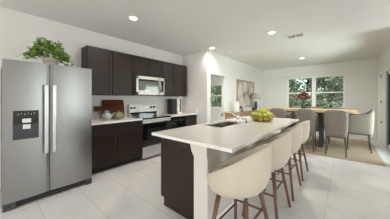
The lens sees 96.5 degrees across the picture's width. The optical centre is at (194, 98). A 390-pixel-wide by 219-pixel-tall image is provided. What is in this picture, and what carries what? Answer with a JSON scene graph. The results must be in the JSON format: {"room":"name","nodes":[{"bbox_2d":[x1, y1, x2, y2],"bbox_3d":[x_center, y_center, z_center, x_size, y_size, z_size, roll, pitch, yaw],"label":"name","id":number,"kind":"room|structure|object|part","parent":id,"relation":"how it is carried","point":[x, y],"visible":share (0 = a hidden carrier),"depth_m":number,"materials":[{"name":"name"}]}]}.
{"room":"kitchen","nodes":[
{"label":"kitchen","id":0,"kind":"room"},
{"bbox_2d":[0,7,181,187],"bbox_3d":[-3.406,-0.030,2.208,0.150,2.740,9.350,0,0,40],"label":"wall","id":1,"kind":"structure","parent":0,"point":[18,30],"depth_m":3.26,"materials":[{"name":"paint"}]},
{"bbox_2d":[81,45,133,95],"bbox_3d":[-1.819,-0.542,3.701,0.327,0.925,0.950,0,0,40],"label":"upper cabinet","id":2,"kind":"object","parent":1,"relation":"attached to","point":[112,71],"visible":0.81,"depth_m":3.54,"materials":[{"name":"brown wood"}]},
{"bbox_3d":[-1.860,-0.538,3.416,0.020,0.909,0.455,0,0,40],"label":"door","id":3,"kind":"part","parent":2,"relation":"part of","materials":[{"name":"brown wood"}]},
{"bbox_3d":[-1.552,-0.538,3.778,0.020,0.909,0.475,0,0,40],"label":"door","id":4,"kind":"part","parent":2,"relation":"part of","materials":[{"name":"brown wood"}]},
{"bbox_2d":[92,113,126,119],"bbox_3d":[-1.966,0.374,3.768,0.020,0.100,1.052,0,0,40],"label":"backsplash","id":5,"kind":"structure","parent":1,"relation":"attached to","point":[97,116],"depth_m":3.67,"materials":[{"name":"stone"}]},
{"bbox_2d":[134,55,161,77],"bbox_3d":[-1.245,-0.772,4.375,0.327,0.465,0.818,0,0,40],"label":"upper cabinet","id":6,"kind":"object","parent":1,"relation":"attached to","point":[143,66],"visible":0.82,"depth_m":4.23,"materials":[{"name":"brown wood"}]},
{"bbox_3d":[-1.261,-0.768,4.120,0.020,0.449,0.398,0,0,40],"label":"door","id":7,"kind":"part","parent":6,"relation":"part of","materials":[{"name":"brown wood"}]},
{"bbox_2d":[134,75,163,95],"bbox_3d":[-1.190,-0.311,4.328,0.477,0.447,0.802,0,0,40],"label":"microwave","id":8,"kind":"object","parent":6,"relation":"attached to","point":[143,85],"visible":0.95,"depth_m":4.15,"materials":[{"name":"grey metal"}]},
{"bbox_3d":[-0.850,-0.312,4.464,0.017,0.295,0.100,0,0,40],"label":"control panel","id":9,"kind":"part","parent":8,"relation":"part of","materials":[{"name":"black glass"}]},
{"bbox_3d":[-0.996,-0.768,4.431,0.020,0.449,0.400,0,0,40],"label":"door","id":10,"kind":"part","parent":6,"relation":"part of","materials":[{"name":"brown wood"}]},
{"bbox_2d":[157,109,181,113],"bbox_3d":[-0.753,0.374,5.194,0.020,0.100,1.061,0,0,40],"label":"backsplash","id":11,"kind":"structure","parent":1,"relation":"attached to","point":[160,111],"depth_m":4.97,"materials":[{"name":"stone"}]},
{"bbox_2d":[161,61,186,95],"bbox_3d":[-0.677,-0.542,5.044,0.327,0.925,0.933,0,0,40],"label":"upper cabinet","id":12,"kind":"object","parent":1,"relation":"attached to","point":[174,75],"visible":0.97,"depth_m":4.92,"materials":[{"name":"brown wood"}]},
{"bbox_3d":[-0.722,-0.538,4.754,0.020,0.909,0.423,0,0,40],"label":"door","id":13,"kind":"part","parent":12,"relation":"part of","materials":[{"name":"brown wood"}]},
{"bbox_3d":[-0.420,-0.538,5.109,0.020,0.909,0.490,0,0,40],"label":"door","id":14,"kind":"part","parent":12,"relation":"part of","materials":[{"name":"brown wood"}]},
{"bbox_2d":[0,0,389,75],"bbox_3d":[0.992,-1.460,1.552,13.900,0.120,14.050,0,0,40],"label":"ceiling","id":15,"kind":"structure","parent":0,"point":[335,31],"depth_m":3.27,"materials":[{"name":"paint"}]},
{"bbox_2d":[128,16,137,20],"bbox_3d":[-1.066,-1.394,3.007,0.170,0.012,0.170,0,0,40],"label":"recessed light","id":16,"kind":"object","parent":15,"relation":"in","point":[134,18],"visible":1,"depth_m":3.00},
{"bbox_2d":[286,32,304,38],"bbox_3d":[2.219,-1.394,3.843,0.330,0.012,0.230,0,0,40],"label":"ceiling vent","id":17,"kind":"object","parent":15,"relation":"in","point":[302,33],"visible":1,"depth_m":3.83,"materials":[{"name":"grey plastic"}]},
{"bbox_2d":[0,121,389,218],"bbox_3d":[0.992,1.400,1.552,13.900,0.120,14.050,0,0,40],"label":"floor","id":18,"kind":"structure","parent":0,"point":[331,188],"depth_m":2.42,"materials":[{"name":"tile"}]},
{"bbox_2d":[1,59,91,212],"bbox_3d":[-2.236,0.430,2.647,0.883,1.820,0.955,0,0,40],"label":"refrigerator","id":19,"kind":"object","parent":18,"relation":"on","point":[46,109],"visible":1,"depth_m":2.32,"materials":[{"name":"grey metal"}]},
{"bbox_3d":[-2.144,0.388,2.225,0.080,1.725,0.431,0,0,40],"label":"door","id":20,"kind":"part","parent":19,"relation":"part of","materials":[{"name":"silver metal"}]},
{"bbox_3d":[-2.112,0.270,2.183,0.020,0.050,0.080,0,0,40],"label":"dispenser spout","id":21,"kind":"part","parent":19,"relation":"part of","materials":[{"name":"white plastic"}]},
{"bbox_2d":[17,37,73,66],"bbox_3d":[-2.134,-0.669,2.523,0.584,0.433,0.432,0,0,-27],"label":"potted plant","id":22,"kind":"object","parent":19,"relation":"on","point":[59,55],"visible":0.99,"depth_m":2.49,"materials":[{"name":"green plant"}]},
{"bbox_3d":[-2.111,-0.516,2.550,0.196,0.128,0.196,0,0,40],"label":"pot","id":23,"kind":"part","parent":22,"relation":"part of","materials":[{"name":"beige ceramic"}]},
{"bbox_3d":[-1.979,0.265,2.317,0.063,0.910,0.042,0,0,40],"label":"handle","id":24,"kind":"part","parent":19,"relation":"part of","materials":[{"name":"metal"}]},
{"bbox_3d":[-1.924,0.265,2.381,0.063,0.910,0.042,0,0,40],"label":"handle","id":25,"kind":"part","parent":19,"relation":"part of","materials":[{"name":"metal"}]},
{"bbox_3d":[-1.832,0.388,2.592,0.080,1.725,0.516,0,0,40],"label":"door","id":26,"kind":"part","parent":19,"relation":"part of","materials":[{"name":"silver metal"}]},
{"bbox_2d":[92,120,140,173],"bbox_3d":[-1.733,0.899,3.570,0.627,0.882,1.043,0,0,40],"label":"base cabinet","id":27,"kind":"object","parent":18,"relation":"on","point":[113,144],"visible":0.71,"depth_m":3.33,"materials":[{"name":"brown wood"}]},
{"bbox_3d":[-1.670,0.936,3.176,0.020,0.592,0.515,0,0,40],"label":"door","id":28,"kind":"part","parent":27,"relation":"part of","materials":[{"name":"brown wood"}]},
{"bbox_3d":[-1.502,0.547,3.374,0.020,0.155,1.031,0,0,40],"label":"drawer","id":29,"kind":"part","parent":27,"relation":"part of","materials":[{"name":"brown wood"}]},
{"bbox_2d":[92,113,141,124],"bbox_3d":[-1.723,0.390,3.561,0.659,0.132,1.052,0,0,40],"label":"countertop","id":30,"kind":"structure","parent":27,"relation":"on","point":[97,119],"depth_m":3.58,"materials":[{"name":"stone"}]},
{"bbox_2d":[94,104,118,118],"bbox_3d":[-1.864,0.262,3.703,0.076,0.320,0.515,0,0,40],"label":"cutting board","id":31,"kind":"object","parent":30,"relation":"on","point":[111,108],"visible":0.65,"depth_m":3.72,"materials":[{"name":"brown wood"}]},
{"bbox_2d":[102,111,114,120],"bbox_3d":[-1.752,0.327,3.482,0.212,0.194,0.188,0,0,3],"label":"teapot","id":32,"kind":"object","parent":30,"relation":"on","point":[106,116],"visible":0.98,"depth_m":3.43,"materials":[{"name":"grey ceramic"}]},
{"bbox_2d":[102,100,124,116],"bbox_3d":[-1.797,0.220,3.862,0.092,0.405,0.465,0,0,40],"label":"cutting board","id":33,"kind":"object","parent":30,"relation":"on","point":[120,102],"visible":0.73,"depth_m":3.95,"materials":[{"name":"brown wood"}]},
{"bbox_2d":[110,110,124,118],"bbox_3d":[-1.613,0.331,3.652,0.195,0.186,0.276,0,0,8],"label":"teapot","id":34,"kind":"object","parent":30,"relation":"on","point":[118,115],"visible":0.94,"depth_m":3.60,"materials":[{"name":"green ceramic"}]},
{"bbox_3d":[-1.332,0.936,3.574,0.020,0.592,0.508,0,0,40],"label":"door","id":35,"kind":"part","parent":27,"relation":"part of","materials":[{"name":"brown wood"}]},
{"bbox_2d":[128,104,170,158],"bbox_3d":[-1.090,0.718,4.245,0.709,1.185,0.795,0,0,40],"label":"stove","id":36,"kind":"object","parent":18,"relation":"on","point":[151,122],"visible":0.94,"depth_m":4.04,"materials":[{"name":"grey metal"}]},
{"bbox_3d":[-1.296,0.370,4.421,0.011,0.090,0.775,0,0,40],"label":"backguard glass","id":37,"kind":"part","parent":36,"relation":"part of","materials":[{"name":"black glass"}]},
{"bbox_2d":[131,114,170,119],"bbox_3d":[-1.080,0.431,4.237,0.585,0.027,0.795,0,0,40],"label":"cooktop","id":38,"kind":"object","parent":36,"relation":"in","point":[143,116],"depth_m":4.16,"materials":[{"name":"black glass"}]},
{"bbox_3d":[-0.876,1.175,4.063,0.030,0.240,0.787,0,0,40],"label":"storage drawer","id":39,"kind":"part","parent":36,"relation":"part of","materials":[{"name":"metal"}]},
{"bbox_3d":[-0.876,0.790,4.063,0.030,0.500,0.787,0,0,40],"label":"oven door","id":40,"kind":"part","parent":36,"relation":"part of","materials":[{"name":"black glass"}]},
{"bbox_3d":[-0.874,0.494,4.061,0.032,0.092,0.787,0,0,40],"label":"panel","id":41,"kind":"part","parent":36,"relation":"part of","materials":[{"name":"metal"}]},
{"bbox_3d":[-0.844,0.515,4.036,0.063,0.028,0.695,0,0,40],"label":"oven handle","id":42,"kind":"part","parent":36,"relation":"part of","materials":[{"name":"metal"}]},
{"bbox_2d":[171,116,185,128],"bbox_3d":[-0.639,0.901,4.794,0.615,0.878,0.565,0,0,40],"label":"dishwasher","id":43,"kind":"object","parent":18,"relation":"on","point":[179,121],"visible":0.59,"depth_m":4.60,"materials":[{"name":"black plastic"}]},
{"bbox_3d":[-0.437,0.500,4.622,0.035,0.070,0.560,0,0,40],"label":"control panel","id":44,"kind":"part","parent":43,"relation":"part of","materials":[{"name":"black glass"}]},
{"bbox_2d":[186,115,195,125],"bbox_3d":[-0.341,0.899,5.207,0.627,0.882,0.430,0,0,40],"label":"base cabinet","id":45,"kind":"object","parent":18,"relation":"on","point":[190,119],"visible":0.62,"depth_m":4.99,"materials":[{"name":"brown wood"}]},
{"bbox_2d":[157,108,197,116],"bbox_3d":[-0.510,0.375,4.987,0.659,0.162,1.061,0,0,40],"label":"countertop","id":46,"kind":"structure","parent":45,"relation":"on","point":[185,111],"depth_m":5.06,"materials":[{"name":"stone"}]},
{"bbox_2d":[167,99,181,113],"bbox_3d":[-0.560,0.209,5.005,0.301,0.429,0.360,0,0,40],"label":"coffee maker","id":47,"kind":"object","parent":46,"relation":"on","point":[173,105],"visible":1,"depth_m":4.93,"materials":[{"name":"black plastic"}]},
{"bbox_3d":[-0.652,0.209,4.959,0.220,0.429,0.170,0,0,40],"label":"water tank","id":48,"kind":"part","parent":47,"relation":"part of","materials":[{"name":"black plastic"}]},
{"bbox_3d":[-0.110,0.547,5.010,0.020,0.155,0.418,0,0,40],"label":"drawer","id":49,"kind":"part","parent":45,"relation":"part of","materials":[{"name":"brown wood"}]},
{"bbox_3d":[-0.110,0.936,5.010,0.020,0.592,0.420,0,0,40],"label":"door","id":50,"kind":"part","parent":45,"relation":"part of","materials":[{"name":"brown wood"}]},
{"bbox_2d":[161,130,280,218],"bbox_3d":[0.707,0.898,3.006,0.772,0.884,2.705,0,0,40],"label":"kitchen island","id":51,"kind":"object","parent":18,"relation":"on","point":[185,189],"visible":0.52,"depth_m":1.96,"materials":[{"name":"brown wood"}]},
{"bbox_3d":[-0.215,0.898,2.063,0.570,0.884,0.020,0,0,40],"label":"panel","id":52,"kind":"part","parent":51,"relation":"part of","materials":[{"name":"brown wood"}]},
{"bbox_3d":[0.043,0.525,1.815,0.220,0.139,0.030,0,0,40],"label":"trim","id":53,"kind":"part","parent":51,"relation":"part of","materials":[{"name":"paint"}]},
{"bbox_2d":[152,116,298,152],"bbox_3d":[0.817,0.440,2.928,1.130,0.032,2.880,0,0,40],"label":"island countertop","id":54,"kind":"structure","parent":51,"relation":"on","point":[232,138],"depth_m":2.15,"materials":[{"name":"stone"}]},
{"bbox_2d":[208,122,236,127],"bbox_3d":[0.525,0.527,3.033,0.382,0.151,0.860,0,0,40],"label":"sink","id":55,"kind":"object","parent":54,"relation":"in","point":[224,124],"visible":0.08,"depth_m":3.14,"materials":[{"name":"metal"}]},
{"bbox_3d":[0.385,0.527,2.868,0.382,0.151,0.428,0,0,40],"label":"bowl","id":56,"kind":"part","parent":55,"relation":"part of","materials":[{"name":"metal"}]},
{"bbox_3d":[0.671,0.527,3.205,0.382,0.151,0.408,0,0,40],"label":"bowl","id":57,"kind":"part","parent":55,"relation":"part of","materials":[{"name":"metal"}]},
{"bbox_2d":[221,108,241,124],"bbox_3d":[0.621,0.287,2.965,0.365,0.274,0.059,0,0,30],"label":"faucet","id":58,"kind":"object","parent":54,"relation":"on","point":[238,115],"visible":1,"depth_m":2.90,"materials":[{"name":"silver metal"}]},
{"bbox_3d":[0.593,0.273,2.973,0.309,0.124,0.032,0,0,28],"label":"spout","id":59,"kind":"part","parent":58,"relation":"part of","materials":[{"name":"silver metal"}]},
{"bbox_2d":[250,114,274,121],"bbox_3d":[1.296,0.363,3.361,0.464,0.122,0.464,0,0,40],"label":"fruit basket","id":60,"kind":"object","parent":54,"relation":"on","point":[254,119],"visible":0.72,"depth_m":3.22,"materials":[{"name":"brown wicker"}]},
{"bbox_3d":[1.001,1.295,2.765,0.012,0.090,2.690,0,0,40],"label":"trim","id":61,"kind":"part","parent":51,"relation":"part of","materials":[{"name":"white wood"}]},
{"bbox_2d":[206,143,271,218],"bbox_3d":[0.377,0.858,1.556,0.571,0.971,0.579,0,0,40],"label":"bar stool","id":62,"kind":"object","parent":18,"relation":"on","point":[246,174],"visible":1,"depth_m":1.32,"materials":[{"name":"beige fabric"}]},
{"bbox_3d":[0.155,1.067,1.475,0.165,0.553,0.042,0,0,-23],"label":"leg","id":63,"kind":"part","parent":62,"relation":"part of","materials":[{"name":"brown wood"}]},
{"bbox_3d":[0.422,1.067,1.789,0.042,0.553,0.165,0,0,14],"label":"leg","id":64,"kind":"part","parent":62,"relation":"part of","materials":[{"name":"brown wood"}]},
{"bbox_3d":[0.387,1.067,1.283,0.042,0.553,0.170,0,0,4],"label":"leg","id":65,"kind":"part","parent":62,"relation":"part of","materials":[{"name":"brown wood"}]},
{"bbox_3d":[0.649,1.067,1.591,0.170,0.553,0.042,0,0,-13],"label":"leg","id":66,"kind":"part","parent":62,"relation":"part of","materials":[{"name":"brown wood"}]},
{"bbox_2d":[224,110,256,119],"bbox_3d":[1.860,0.890,6.459,0.335,0.900,2.450,0,0,40],"label":"console table","id":67,"kind":"object","parent":18,"relation":"on","point":[244,113],"visible":0.15,"depth_m":5.79,"materials":[{"name":"brown wood"}]},
{"bbox_2d":[234,101,239,111],"bbox_3d":[1.401,0.260,5.845,0.190,0.360,0.190,0,0,40],"label":"vase","id":68,"kind":"object","parent":67,"relation":"on","point":[236,103],"visible":0.88,"depth_m":5.77,"materials":[{"name":"white ceramic"}]},
{"bbox_2d":[242,107,251,110],"bbox_3d":[1.901,0.378,6.457,0.220,0.125,0.510,0,0,40],"label":"box","id":69,"kind":"object","parent":67,"relation":"on","point":[244,108],"visible":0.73,"depth_m":6.43,"materials":[{"name":"white ceramic"}]},
{"bbox_2d":[251,93,260,109],"bbox_3d":[2.496,0.089,7.132,0.390,0.702,0.390,0,0,40],"label":"table lamp","id":70,"kind":"object","parent":67,"relation":"on","point":[256,96],"visible":0.9,"depth_m":7.01,"materials":[{"name":"beige fabric"}]},
{"bbox_3d":[2.496,-0.110,7.132,0.390,0.260,0.390,0,0,40],"label":"lamp shade","id":71,"kind":"part","parent":70,"relation":"part of","materials":[{"name":"fabric"}]},
{"bbox_2d":[241,132,290,218],"bbox_3d":[0.837,0.858,2.097,0.571,0.971,0.579,0,0,40],"label":"bar stool","id":72,"kind":"object","parent":18,"relation":"on","point":[281,143],"visible":0.41,"depth_m":1.86,"materials":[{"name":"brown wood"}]},
{"bbox_3d":[0.847,1.067,1.824,0.042,0.553,0.170,0,0,4],"label":"leg","id":73,"kind":"part","parent":72,"relation":"part of","materials":[{"name":"brown wood"}]},
{"bbox_3d":[1.109,1.067,2.132,0.170,0.553,0.042,0,0,-13],"label":"leg","id":74,"kind":"part","parent":72,"relation":"part of","materials":[{"name":"brown wood"}]},
{"bbox_2d":[262,125,302,200],"bbox_3d":[1.297,0.858,2.638,0.571,0.971,0.579,0,0,40],"label":"bar stool","id":75,"kind":"object","parent":18,"relation":"on","point":[296,131],"visible":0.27,"depth_m":2.40,"materials":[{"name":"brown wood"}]},
{"bbox_3d":[1.307,1.067,2.364,0.042,0.553,0.170,0,0,4],"label":"leg","id":76,"kind":"part","parent":75,"relation":"part of","materials":[{"name":"brown wood"}]},
{"bbox_3d":[1.569,1.067,2.673,0.170,0.553,0.042,0,0,-13],"label":"leg","id":77,"kind":"part","parent":75,"relation":"part of","materials":[{"name":"brown wood"}]},
{"bbox_2d":[275,120,309,180],"bbox_3d":[1.757,0.858,3.179,0.571,0.971,0.579,0,0,40],"label":"bar stool","id":78,"kind":"object","parent":18,"relation":"on","point":[306,124],"visible":0.23,"depth_m":2.95,"materials":[{"name":"beige fabric"}]},
{"bbox_3d":[1.767,1.067,2.905,0.042,0.553,0.170,0,0,4],"label":"leg","id":79,"kind":"part","parent":78,"relation":"part of","materials":[{"name":"brown wood"}]},
{"bbox_3d":[2.029,1.067,3.214,0.170,0.553,0.042,0,0,-13],"label":"leg","id":80,"kind":"part","parent":78,"relation":"part of","materials":[{"name":"brown wood"}]},
{"bbox_2d":[297,135,386,166],"bbox_3d":[3.449,1.335,5.475,3.160,0.010,2.690,0,0,40],"label":"area rug","id":81,"kind":"object","parent":18,"relation":"on","point":[358,150],"visible":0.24,"depth_m":4.49,"materials":[{"name":"carpet"}]},
{"bbox_2d":[270,108,289,130],"bbox_3d":[2.442,0.793,5.016,0.453,1.075,0.517,0,0,40],"label":"dining chair","id":82,"kind":"object","parent":81,"relation":"on","point":[278,112],"visible":0.3,"depth_m":4.79,"materials":[{"name":"beige fabric"}]},
{"bbox_2d":[289,106,300,125],"bbox_3d":[3.461,0.793,5.967,0.453,1.075,0.517,0,0,40],"label":"dining chair","id":83,"kind":"object","parent":81,"relation":"on","point":[292,114],"visible":0.12,"depth_m":6.17,"materials":[{"name":"beige fabric"}]},
{"bbox_3d":[3.471,0.568,5.979,0.453,0.624,0.486,0,0,40],"label":"backrest","id":84,"kind":"part","parent":83,"relation":"part of","materials":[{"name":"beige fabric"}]},
{"bbox_2d":[295,109,317,152],"bbox_3d":[2.937,0.793,4.595,0.453,1.075,0.517,0,0,40],"label":"dining chair","id":85,"kind":"object","parent":81,"relation":"on","point":[303,115],"visible":0.61,"depth_m":4.37,"materials":[{"name":"beige fabric"}]},
{"bbox_3d":[2.927,0.568,4.583,0.453,0.624,0.486,0,0,40],"label":"backrest","id":86,"kind":"part","parent":85,"relation":"part of","materials":[{"name":"beige fabric"}]},
{"bbox_2d":[259,107,358,147],"bbox_3d":[3.301,0.814,5.293,2.410,1.032,0.900,0,0,40],"label":"dining table","id":87,"kind":"object","parent":81,"relation":"on","point":[320,112],"visible":0.57,"depth_m":4.88,"materials":[{"name":"brown wood"}]},
{"bbox_2d":[308,107,323,140],"bbox_3d":[3.895,0.793,5.598,0.453,1.075,0.517,0,0,40],"label":"dining chair","id":88,"kind":"object","parent":81,"relation":"on","point":[310,107],"visible":0.06,"depth_m":5.71,"materials":[{"name":"beige fabric"}]},
{"bbox_2d":[324,110,348,157],"bbox_3d":[3.401,0.793,4.199,0.453,1.075,0.517,0,0,40],"label":"dining chair","id":89,"kind":"object","parent":81,"relation":"on","point":[336,122],"visible":1,"depth_m":4.00,"materials":[{"name":"beige fabric"}]},
{"bbox_3d":[3.144,1.115,4.176,0.058,0.432,0.032,0,0,-22],"label":"leg","id":90,"kind":"part","parent":89,"relation":"part of","materials":[{"name":"black metal"}]},
{"bbox_3d":[3.391,0.568,4.188,0.453,0.624,0.486,0,0,40],"label":"backrest","id":91,"kind":"part","parent":89,"relation":"part of","materials":[{"name":"beige fabric"}]},
{"bbox_3d":[3.420,1.115,3.942,0.032,0.432,0.058,0,0,13],"label":"leg","id":92,"kind":"part","parent":89,"relation":"part of","materials":[{"name":"black metal"}]},
{"bbox_2d":[328,107,344,143],"bbox_3d":[4.291,0.793,5.261,0.453,1.075,0.517,0,0,40],"label":"dining chair","id":93,"kind":"object","parent":81,"relation":"on","point":[331,107],"visible":0.05,"depth_m":5.40,"materials":[{"name":"beige fabric"}]},
{"bbox_2d":[347,109,373,153],"bbox_3d":[4.266,0.793,4.511,0.517,1.075,0.453,0,0,40],"label":"dining chair","id":94,"kind":"object","parent":81,"relation":"on","point":[363,123],"visible":0.91,"depth_m":4.33,"materials":[{"name":"beige fabric"}]},
{"bbox_3d":[4.278,0.568,4.500,0.486,0.624,0.453,0,0,40],"label":"backrest","id":95,"kind":"part","parent":94,"relation":"part of","materials":[{"name":"beige fabric"}]},
{"bbox_2d":[182,50,209,124],"bbox_3d":[0.012,-0.030,5.339,1.000,2.740,0.150,0,0,40],"label":"wall","id":96,"kind":"structure","parent":0,"point":[197,63],"depth_m":5.16,"materials":[{"name":"paint"}]},
{"bbox_2d":[210,51,263,121],"bbox_3d":[1.854,-0.030,6.825,0.120,2.740,4.500,0,0,40],"label":"wall","id":97,"kind":"structure","parent":0,"point":[230,70],"depth_m":6.04,"materials":[{"name":"paint"}]},
{"bbox_2d":[237,79,253,107],"bbox_3d":[2.032,-0.200,6.910,0.039,1.040,1.560,0,0,40],"label":"framed picture","id":98,"kind":"object","parent":97,"relation":"attached to","point":[245,89],"visible":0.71,"depth_m":6.86,"materials":[{"name":"beige paper"}]},
{"bbox_2d":[211,59,376,134],"bbox_3d":[3.320,-0.030,8.650,8.250,2.740,0.180,0,0,40],"label":"wall","id":99,"kind":"structure","parent":0,"point":[361,75],"depth_m":6.60,"materials":[{"name":"paint"}]},
{"bbox_2d":[211,84,221,108],"bbox_3d":[1.235,-0.158,10.358,1.120,1.445,0.140,0,0,40],"label":"window","id":100,"kind":"structure","parent":99,"relation":"in","point":[211,84],"depth_m":10.31,"materials":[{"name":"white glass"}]},
{"bbox_2d":[287,74,345,108],"bbox_3d":[4.924,-0.228,7.220,2.065,1.465,0.140,0,0,40],"label":"window","id":101,"kind":"structure","parent":99,"relation":"in","point":[313,92],"depth_m":7.18,"materials":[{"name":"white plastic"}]},
{"bbox_3d":[4.573,-0.583,7.582,0.922,0.695,0.027,0,0,40],"label":"sash","id":102,"kind":"part","parent":101,"relation":"part of","materials":[{"name":"clear glass"}]},
{"bbox_3d":[4.554,0.083,7.559,0.922,0.735,0.027,0,0,40],"label":"sash","id":103,"kind":"part","parent":101,"relation":"part of","materials":[{"name":"clear glass"}]},
{"bbox_3d":[5.337,-0.583,6.933,0.922,0.695,0.027,0,0,40],"label":"sash","id":104,"kind":"part","parent":101,"relation":"part of","materials":[{"name":"clear glass"}]},
{"bbox_3d":[5.318,0.083,6.910,0.922,0.735,0.027,0,0,40],"label":"sash","id":105,"kind":"part","parent":101,"relation":"part of","materials":[{"name":"clear glass"}]},
{"bbox_2d":[317,131,376,137],"bbox_3d":[4.819,1.290,7.248,3.850,0.100,0.014,0,0,40],"label":"baseboard","id":106,"kind":"structure","parent":99,"relation":"attached to","point":[374,136],"depth_m":6.20,"materials":[{"name":"white wood"}]},
{"bbox_2d":[377,44,389,134],"bbox_3d":[5.165,-0.030,4.567,0.150,2.740,3.650,0,0,40],"label":"wall","id":107,"kind":"structure","parent":0,"point":[383,61],"depth_m":5.21,"materials":[{"name":"paint"}]},
{"bbox_2d":[378,66,389,148],"bbox_3d":[5.113,0.260,4.545,0.140,2.160,3.050,0,0,40],"label":"door","id":108,"kind":"structure","parent":107,"relation":"in","point":[384,76],"depth_m":5.06,"materials":[{"name":"white wood"}]},
{"bbox_3d":[5.754,0.290,5.306,0.050,2.100,0.940,0,0,40],"label":"panel","id":109,"kind":"part","parent":108,"relation":"part of","materials":[{"name":"white wood"}]},
{"label":"outside","id":110,"kind":"structure","parent":0,"visible":0},
{"bbox_3d":[10.544,1.530,13.940,30.000,0.120,17.100,0,0,40],"label":"ground","id":111,"kind":"structure","parent":110,"visible":0},
{"bbox_2d":[211,85,221,106],"bbox_3d":[1.500,-0.842,14.406,3.406,4.760,3.432,0,0,-23],"label":"tree","id":112,"kind":"object","parent":111,"relation":"on","point":[218,90],"visible":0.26,"depth_m":13.67,"materials":[{"name":"green plant"}]},
{"bbox_2d":[289,79,307,107],"bbox_3d":[5.734,-0.879,11.164,3.069,4.997,3.150,0,0,-29],"label":"tree","id":113,"kind":"object","parent":111,"relation":"on","point":[293,96],"visible":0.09,"depth_m":10.75,"materials":[{"name":"green plant"}]},
{"bbox_2d":[289,77,337,108],"bbox_3d":[7.167,-1.255,11.172,3.438,5.456,3.507,0,0,-41],"label":"tree","id":114,"kind":"object","parent":111,"relation":"on","point":[322,79],"visible":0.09,"depth_m":10.72,"materials":[{"name":"green plant"}]},
{"bbox_2d":[298,76,342,108],"bbox_3d":[7.500,-0.745,9.681,3.104,4.466,3.078,0,0,40],"label":"tree","id":115,"kind":"object","parent":111,"relation":"on","point":[320,102],"visible":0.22,"depth_m":9.71,"materials":[{"name":"green plant"}]},
{"bbox_2d":[324,79,342,103],"bbox_3d":[9.200,-1.115,10.068,3.459,5.178,3.342,0,0,27],"label":"tree","id":116,"kind":"object","parent":111,"relation":"on","point":[339,98],"visible":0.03,"depth_m":10.24,"materials":[{"name":"green plant"}]}
]}

